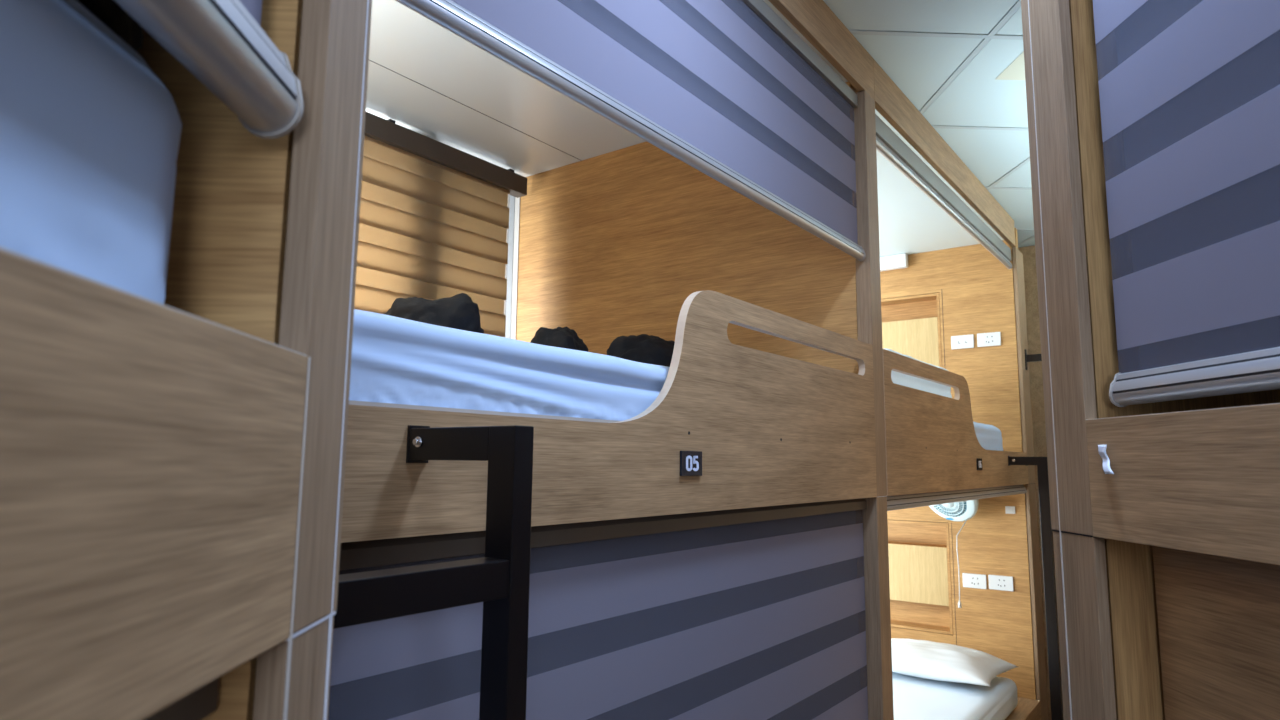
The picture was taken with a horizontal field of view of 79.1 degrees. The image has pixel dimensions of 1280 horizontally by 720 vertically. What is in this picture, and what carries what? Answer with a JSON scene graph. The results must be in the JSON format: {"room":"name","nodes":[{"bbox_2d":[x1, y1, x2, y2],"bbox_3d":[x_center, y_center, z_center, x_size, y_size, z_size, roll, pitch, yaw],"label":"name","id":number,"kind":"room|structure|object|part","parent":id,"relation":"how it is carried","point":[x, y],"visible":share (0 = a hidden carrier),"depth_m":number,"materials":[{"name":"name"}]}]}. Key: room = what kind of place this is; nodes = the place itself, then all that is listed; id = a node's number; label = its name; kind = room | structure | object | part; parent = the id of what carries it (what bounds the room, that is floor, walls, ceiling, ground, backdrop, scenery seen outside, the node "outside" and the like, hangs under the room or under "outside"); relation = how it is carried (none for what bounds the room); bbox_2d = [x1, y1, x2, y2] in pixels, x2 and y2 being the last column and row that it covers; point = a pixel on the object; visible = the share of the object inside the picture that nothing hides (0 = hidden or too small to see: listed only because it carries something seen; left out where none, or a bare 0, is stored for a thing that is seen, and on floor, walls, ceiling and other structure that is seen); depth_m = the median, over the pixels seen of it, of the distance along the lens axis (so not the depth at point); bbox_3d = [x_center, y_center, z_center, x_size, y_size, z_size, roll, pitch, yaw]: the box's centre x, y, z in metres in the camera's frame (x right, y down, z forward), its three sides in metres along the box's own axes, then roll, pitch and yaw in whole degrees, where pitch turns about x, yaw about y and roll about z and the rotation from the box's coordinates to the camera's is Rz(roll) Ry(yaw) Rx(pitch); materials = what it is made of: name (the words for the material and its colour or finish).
{"room":"dormitory","nodes":[
{"label":"dormitory","id":0,"kind":"room"},
{"bbox_2d":[504,194,519,339],"bbox_3d":[-0.410,0.571,3.547,0.100,3.080,5.130,-5,-9,37],"label":"wall","id":1,"kind":"structure","parent":0,"point":[517,200],"depth_m":3.42,"materials":[{"name":"grey paint"}]},
{"bbox_2d":[505,195,514,338],"bbox_3d":[-1.161,-0.435,2.621,0.086,0.921,2.000,-5,-9,37],"label":"window","id":2,"kind":"structure","parent":1,"relation":"in","point":[511,202],"depth_m":3.44,"materials":[{"name":"grey"}]},
{"bbox_2d":[848,0,1034,245],"bbox_3d":[0.648,-1.086,2.088,7.635,0.006,8.800,1,-7,-2],"label":"trim","id":3,"kind":"structure","parent":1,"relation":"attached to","point":[992,34],"depth_m":2.51,"materials":[{"name":"white metal"}]},
{"bbox_2d":[823,0,1034,247],"bbox_3d":[0.796,-1.084,2.127,5.958,0.011,8.618,1,-7,-2],"label":"ceiling","id":4,"kind":"structure","parent":0,"point":[919,66],"depth_m":2.72,"materials":[{"name":"white paint"}]},
{"bbox_2d":[995,51,1024,80],"bbox_3d":[1.414,-1.006,2.633,0.306,0.002,0.235,1,-7,-2],"label":"recessed light","id":5,"kind":"object","parent":4,"relation":"in","point":[1015,70],"visible":0.21,"depth_m":2.69,"materials":[{"name":"beige"}]},
{"bbox_2d":[1018,245,1063,719],"bbox_3d":[2.074,0.814,4.919,2.400,3.000,0.080,-5,-9,37],"label":"wall","id":6,"kind":"structure","parent":0,"point":[1029,256],"depth_m":4.71,"materials":[{"name":"brown wood"}]},
{"bbox_3d":[0.402,1.919,1.685,7.400,0.060,9.000,1,-7,-2],"label":"floor","id":7,"kind":"structure","parent":0,"visible":0},
{"bbox_2d":[0,0,371,719],"bbox_3d":[-0.636,0.066,-0.616,0.971,2.998,2.217,1,-7,-2],"label":"bunk bed","id":8,"kind":"object","parent":7,"relation":"on","point":[172,473],"visible":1,"depth_m":0.36,"materials":[{"name":"brown wood"}]},
{"bbox_2d":[0,0,181,304],"bbox_3d":[-0.622,-0.154,-0.588,0.858,0.300,2.038,1,-7,-2],"label":"mattress","id":9,"kind":"object","parent":8,"relation":"on","point":[90,135],"visible":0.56,"depth_m":0.34,"materials":[{"name":"blue fabric"}]},
{"bbox_2d":[77,0,142,51],"bbox_3d":[-0.324,-0.236,0.394,0.120,0.115,0.146,1,-7,-2],"label":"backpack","id":10,"kind":"object","parent":9,"relation":"on","point":[109,12],"visible":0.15,"depth_m":0.41,"materials":[{"name":"black fabric"}]},
{"bbox_3d":[-0.158,-0.059,-0.598,0.018,0.159,2.100,1,-7,-2],"label":"guard panel","id":11,"kind":"part","parent":8,"relation":"part of","materials":[{"name":"brown wood"}]},
{"bbox_2d":[144,678,218,719],"bbox_3d":[-0.215,0.562,-0.680,0.061,1.093,2.092,1,-7,-2],"label":"zebra blind","id":12,"kind":"object","parent":8,"relation":"attached to","point":[197,705],"visible":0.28,"depth_m":0.40,"materials":[{"name":"brown fabric"}]},
{"bbox_2d":[114,0,303,138],"bbox_3d":[-0.188,-0.766,-0.507,0.079,1.013,2.089,1,-7,-2],"label":"zebra blind","id":13,"kind":"object","parent":8,"relation":"attached to","point":[223,44],"visible":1,"depth_m":0.39,"materials":[{"name":"grey metal"}]},
{"bbox_3d":[-0.683,0.204,0.444,0.928,2.998,0.072,1,-7,-2],"label":"partition panel","id":14,"kind":"part","parent":8,"relation":"part of","materials":[{"name":"laminate"}]},
{"bbox_3d":[-0.214,0.929,0.370,0.017,1.549,0.075,1,-7,-2],"label":"post","id":15,"kind":"part","parent":8,"relation":"part of","materials":[{"name":"brown wood"}]},
{"bbox_3d":[-0.200,-0.484,0.555,0.018,1.298,0.077,1,-7,-2],"label":"post","id":16,"kind":"part","parent":8,"relation":"part of","materials":[{"name":"brown wood"}]},
{"bbox_2d":[341,0,893,719],"bbox_3d":[-0.549,0.405,1.971,1.581,2.998,2.290,-5,-9,37],"label":"bunk bed","id":17,"kind":"object","parent":7,"relation":"on","point":[775,375],"visible":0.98,"depth_m":2.38,"materials":[{"name":"brown wood"}]},
{"bbox_2d":[333,425,533,719],"bbox_3d":[-0.346,0.897,0.692,0.202,1.694,0.450,-5,-9,37],"label":"ladder","id":18,"kind":"object","parent":17,"relation":"attached to","point":[500,579],"visible":0.5,"depth_m":0.88,"materials":[{"name":"black metal"}]},
{"bbox_3d":[-0.293,0.111,1.022,0.004,0.049,0.033,-5,-9,37],"label":"mounting plate","id":19,"kind":"part","parent":18,"relation":"part of","materials":[{"name":"black metal"}]},
{"bbox_3d":[-0.231,0.106,0.976,0.152,0.041,0.031,-5,-9,37],"label":"arm","id":20,"kind":"part","parent":18,"relation":"part of","materials":[{"name":"black metal"}]},
{"bbox_2d":[354,112,526,336],"bbox_3d":[-1.129,-0.432,2.499,0.063,0.984,2.045,-5,-9,37],"label":"window blind","id":21,"kind":"object","parent":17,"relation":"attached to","point":[434,219],"visible":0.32,"depth_m":2.94,"materials":[{"name":"beige fabric"}]},
{"bbox_2d":[349,309,669,422],"bbox_3d":[-0.499,0.186,1.932,1.381,0.283,2.122,-5,-9,37],"label":"mattress","id":22,"kind":"object","parent":17,"relation":"on","point":[396,362],"visible":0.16,"depth_m":1.18,"materials":[{"name":"blue"}]},
{"bbox_2d":[383,293,483,333],"bbox_3d":[-0.492,-0.065,1.789,0.322,0.171,0.256,-1,-8,15],"label":"backpack","id":23,"kind":"object","parent":22,"relation":"on","point":[458,311],"visible":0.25,"depth_m":1.71,"materials":[{"name":"black fabric"}]},
{"bbox_2d":[530,326,587,351],"bbox_3d":[-0.227,-0.015,2.132,0.184,0.165,0.181,4,-8,-27],"label":"backpack","id":24,"kind":"object","parent":22,"relation":"on","point":[565,337],"visible":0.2,"depth_m":2.09,"materials":[{"name":"black fabric"}]},
{"bbox_2d":[606,334,674,366],"bbox_3d":[0.035,0.018,2.493,0.328,0.199,0.489,-2,-8,18],"label":"backpack","id":25,"kind":"object","parent":22,"relation":"on","point":[643,348],"visible":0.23,"depth_m":2.34,"materials":[{"name":"black fabric"}]},
{"bbox_2d":[328,498,867,719],"bbox_3d":[0.017,0.843,1.450,0.057,1.093,2.151,-5,-9,37],"label":"zebra blind","id":26,"kind":"object","parent":17,"relation":"attached to","point":[744,613],"visible":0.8,"depth_m":1.49,"materials":[{"name":"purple fabric"}]},
{"bbox_3d":[0.062,0.067,1.523,0.020,0.464,2.160,-5,-9,37],"label":"guard panel","id":27,"kind":"part","parent":17,"relation":"part of","materials":[{"name":"brown wood"}]},
{"bbox_2d":[395,0,865,260],"bbox_3d":[0.041,-0.708,1.644,0.067,0.566,2.147,-5,-9,37],"label":"zebra blind","id":28,"kind":"object","parent":17,"relation":"attached to","point":[727,89],"visible":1,"depth_m":1.77,"materials":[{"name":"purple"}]},
{"bbox_2d":[680,451,701,475],"bbox_3d":[0.102,0.205,1.538,0.006,0.049,0.074,-5,-9,37],"label":"number sign","id":29,"kind":"object","parent":17,"relation":"attached to","point":[690,461],"visible":1,"depth_m":1.53,"materials":[{"name":"black plastic"}]},
{"bbox_3d":[0.092,0.527,2.857,1.531,2.998,0.083,-5,-9,37],"label":"partition panel","id":30,"kind":"part","parent":17,"relation":"part of","materials":[{"name":"laminate"}]},
{"bbox_3d":[0.731,-0.224,2.476,0.047,1.298,0.090,-5,-9,37],"label":"post","id":31,"kind":"part","parent":17,"relation":"part of","materials":[{"name":"brown wood"}]},
{"bbox_3d":[0.717,1.190,2.292,0.046,1.549,0.088,-5,-9,37],"label":"post","id":32,"kind":"part","parent":17,"relation":"part of","materials":[{"name":"brown wood"}]},
{"bbox_2d":[873,59,1048,719],"bbox_3d":[0.845,0.658,3.809,1.581,2.998,2.350,-5,-9,37],"label":"bunk bed","id":33,"kind":"object","parent":7,"relation":"on","point":[932,444],"visible":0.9,"depth_m":4.13,"materials":[{"name":"brown wood"}]},
{"bbox_2d":[880,253,907,270],"bbox_3d":[1.487,-0.584,4.704,0.273,0.082,0.055,-5,-9,37],"label":"wall lamp","id":34,"kind":"object","parent":33,"relation":"attached to","point":[899,261],"visible":0.55,"depth_m":4.65,"materials":[{"name":"white plastic"}]},
{"bbox_2d":[881,293,941,366],"bbox_3d":[1.491,0.006,4.744,0.724,0.737,0.135,-5,-9,37],"label":"upper cabinet","id":35,"kind":"object","parent":33,"relation":"attached to","point":[911,326],"visible":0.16,"depth_m":4.62,"materials":[{"name":"laminate"}]},
{"bbox_3d":[1.595,0.045,4.586,0.346,0.570,0.015,-5,-9,37],"label":"door","id":36,"kind":"part","parent":35,"relation":"part of","materials":[{"name":"yellow wood"}]},
{"bbox_2d":[887,520,952,634],"bbox_3d":[1.479,1.249,4.581,0.724,0.604,0.135,-5,-9,37],"label":"window blind","id":37,"kind":"object","parent":33,"relation":"attached to","point":[919,551],"visible":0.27,"depth_m":4.46,"materials":[{"name":"laminate"}]},
{"bbox_3d":[1.583,1.223,4.432,0.346,0.319,0.015,-5,-9,37],"label":"door","id":38,"kind":"part","parent":37,"relation":"part of","materials":[{"name":"yellow wood"}]},
{"bbox_2d":[875,114,1011,268],"bbox_3d":[1.391,-0.680,3.459,0.059,0.124,2.152,-5,-9,37],"label":"zebra blind","id":39,"kind":"object","parent":33,"relation":"attached to","point":[888,143],"visible":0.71,"depth_m":3.19,"materials":[{"name":"grey metal"}]},
{"bbox_2d":[929,499,978,607],"bbox_3d":[1.680,0.969,4.190,0.247,0.708,0.285,0,-7,3],"label":"wall fan","id":40,"kind":"object","parent":33,"relation":"attached to","point":[963,510],"visible":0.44,"depth_m":4.16,"materials":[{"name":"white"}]},
{"bbox_2d":[932,501,966,516],"bbox_3d":[1.660,0.761,4.183,0.206,0.179,0.122,-5,-9,37],"label":"grille","id":41,"kind":"object","parent":40,"relation":"attached to","point":[956,509],"depth_m":4.18,"materials":[{"name":"white plastic"}]},
{"bbox_3d":[1.732,1.074,4.161,0.077,0.432,0.015,3,-8,-20],"label":"pull cord","id":42,"kind":"part","parent":40,"relation":"part of","materials":[{"name":"white plastic"}]},
{"bbox_2d":[892,672,1017,719],"bbox_3d":[0.792,1.594,3.472,1.309,0.154,1.903,-5,-9,37],"label":"mattress","id":43,"kind":"object","parent":33,"relation":"on","point":[914,698],"visible":0.22,"depth_m":3.53,"materials":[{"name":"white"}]},
{"bbox_2d":[891,638,1017,685],"bbox_3d":[1.442,1.496,3.890,0.740,0.148,0.460,-6,-10,41],"label":"pillow","id":44,"kind":"object","parent":43,"relation":"on","point":[925,659],"visible":0.75,"depth_m":3.73,"materials":[{"name":"white fabric"}]},
{"bbox_3d":[1.415,0.313,3.307,0.020,0.464,2.160,-5,-9,37],"label":"guard panel","id":45,"kind":"part","parent":33,"relation":"part of","materials":[{"name":"brown wood"}]},
{"bbox_2d":[887,485,1025,510],"bbox_3d":[1.396,0.570,3.279,0.034,0.050,2.143,-5,-9,37],"label":"zebra blind","id":46,"kind":"object","parent":33,"relation":"attached to","point":[896,502],"visible":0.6,"depth_m":2.98,"materials":[{"name":"grey"}]},
{"bbox_3d":[1.435,0.768,4.605,1.558,2.998,0.020,-5,-9,37],"label":"wall panel","id":47,"kind":"part","parent":33,"relation":"part of","materials":[{"name":"laminate"}]},
{"bbox_2d":[951,334,973,348],"bbox_3d":[1.832,-0.102,4.404,0.122,0.076,0.009,-5,-9,37],"label":"wall socket","id":48,"kind":"object","parent":33,"relation":"attached to","point":[962,341],"visible":1,"depth_m":4.40,"materials":[{"name":"white plastic"}]},
{"bbox_2d":[962,573,986,588],"bbox_3d":[1.825,1.206,4.229,0.122,0.076,0.009,-5,-9,37],"label":"wall socket","id":49,"kind":"object","parent":33,"relation":"attached to","point":[970,580],"visible":1,"depth_m":4.22,"materials":[{"name":"white plastic"}]},
{"bbox_2d":[976,458,982,469],"bbox_3d":[1.456,0.447,3.323,0.006,0.049,0.074,-5,-9,37],"label":"number sign","id":50,"kind":"object","parent":33,"relation":"attached to","point":[978,460],"visible":1,"depth_m":3.31,"materials":[{"name":"black plastic"}]},
{"bbox_2d":[973,422,1002,450],"bbox_3d":[0.797,0.411,3.560,1.280,0.282,1.788,-5,-9,37],"label":"mattress","id":51,"kind":"object","parent":33,"relation":"on","point":[989,437],"visible":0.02,"depth_m":3.66,"materials":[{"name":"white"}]},
{"bbox_2d":[885,348,951,397],"bbox_3d":[1.311,0.151,3.840,0.214,0.304,0.963,-5,-9,37],"label":"duvet","id":52,"kind":"object","parent":51,"relation":"on","point":[898,378],"visible":0.1,"depth_m":3.71,"materials":[{"name":"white fabric"}]},
{"bbox_2d":[977,332,1000,346],"bbox_3d":[1.945,-0.114,4.320,0.122,0.076,0.009,-5,-9,37],"label":"wall socket","id":53,"kind":"object","parent":33,"relation":"attached to","point":[993,338],"visible":1,"depth_m":4.32,"materials":[{"name":"white plastic"}]},
{"bbox_2d":[988,575,1013,590],"bbox_3d":[1.933,1.194,4.149,0.122,0.076,0.009,-5,-9,37],"label":"wall socket","id":54,"kind":"object","parent":33,"relation":"attached to","point":[996,582],"visible":1,"depth_m":4.14,"materials":[{"name":"white plastic"}]},
{"bbox_2d":[1005,506,1014,513],"bbox_3d":[1.988,0.805,4.160,0.048,0.040,0.010,-5,-9,37],"label":"light switch","id":55,"kind":"object","parent":33,"relation":"attached to","point":[1009,509],"visible":1,"depth_m":4.16,"materials":[{"name":"white plastic"}]},
{"bbox_3d":[2.125,0.026,4.290,0.018,1.298,0.188,-5,-9,37],"label":"post","id":56,"kind":"part","parent":33,"relation":"part of","materials":[{"name":"brown wood"}]},
{"bbox_3d":[1.527,0.785,4.727,1.558,2.998,0.048,-5,-9,37],"label":"panel","id":57,"kind":"part","parent":33,"relation":"part of","materials":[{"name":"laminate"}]},
{"bbox_2d":[1025,349,1041,369],"bbox_3d":[2.183,-0.005,4.255,0.120,0.115,0.030,-5,-9,37],"label":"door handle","id":58,"kind":"object","parent":33,"relation":"attached to","point":[1032,357],"visible":0.57,"depth_m":4.27,"materials":[{"name":"black metal"}]},
{"bbox_3d":[2.137,-0.001,4.289,0.006,0.115,0.030,-5,-9,37],"label":"mounting plate","id":59,"kind":"part","parent":58,"relation":"part of","materials":[{"name":"black metal"}]},
{"bbox_3d":[2.181,-0.012,4.258,0.105,0.040,0.016,-5,-9,37],"label":"arm","id":60,"kind":"part","parent":58,"relation":"part of","materials":[{"name":"black metal"}]},
{"bbox_2d":[1008,456,1063,719],"bbox_3d":[1.985,1.324,3.788,0.173,1.694,0.450,-5,-9,37],"label":"ladder","id":61,"kind":"object","parent":33,"relation":"attached to","point":[1055,682],"visible":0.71,"depth_m":3.61,"materials":[{"name":"black metal"}]},
{"bbox_3d":[1.855,0.488,3.748,0.124,0.041,0.031,-5,-9,37],"label":"arm","id":62,"kind":"part","parent":61,"relation":"part of","materials":[{"name":"black metal"}]},
{"bbox_3d":[2.111,1.440,4.105,0.017,1.549,0.186,-5,-9,37],"label":"post","id":63,"kind":"part","parent":33,"relation":"part of","materials":[{"name":"brown wood"}]},
{"bbox_2d":[1021,0,1279,719],"bbox_3d":[1.171,0.177,0.106,0.970,2.998,2.244,1,-7,-2],"label":"bunk bed","id":64,"kind":"object","parent":7,"relation":"on","point":[1167,563],"visible":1,"depth_m":1.09,"materials":[{"name":"brown wood"}]},
{"bbox_3d":[0.656,-0.387,1.237,0.018,1.298,0.104,1,-7,-2],"label":"post","id":65,"kind":"part","parent":64,"relation":"part of","materials":[{"name":"brown wood"}]},
{"bbox_3d":[0.643,1.027,1.052,0.017,1.549,0.102,1,-7,-2],"label":"post","id":66,"kind":"part","parent":64,"relation":"part of","materials":[{"name":"brown wood"}]},
{"bbox_2d":[1098,445,1113,473],"bbox_3d":[0.640,0.136,1.064,0.009,0.040,0.040,-1,-8,14],"label":"hook","id":67,"kind":"object","parent":64,"relation":"attached to","point":[1101,448],"visible":1,"depth_m":1.07,"materials":[{"name":"silver metal"}]},
{"bbox_3d":[0.698,0.033,0.071,0.018,0.166,2.100,1,-7,-2],"label":"guard panel","id":68,"kind":"part","parent":64,"relation":"part of","materials":[{"name":"brown wood"}]},
{"bbox_2d":[1093,0,1279,406],"bbox_3d":[0.751,-0.618,0.158,0.060,1.115,2.089,1,-7,-2],"label":"zebra blind","id":69,"kind":"object","parent":64,"relation":"attached to","point":[1193,91],"visible":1,"depth_m":0.98,"materials":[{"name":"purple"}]},
{"bbox_3d":[0.733,-0.091,0.083,0.030,0.046,2.068,1,-7,-2],"label":"rail","id":70,"kind":"part","parent":69,"relation":"part of","materials":[{"name":"silver metal"}]},
{"bbox_3d":[0.772,0.887,-0.039,0.017,1.545,2.096,1,-7,-2],"label":"panel","id":71,"kind":"part","parent":64,"relation":"part of","materials":[{"name":"brown wood"}]}
]}

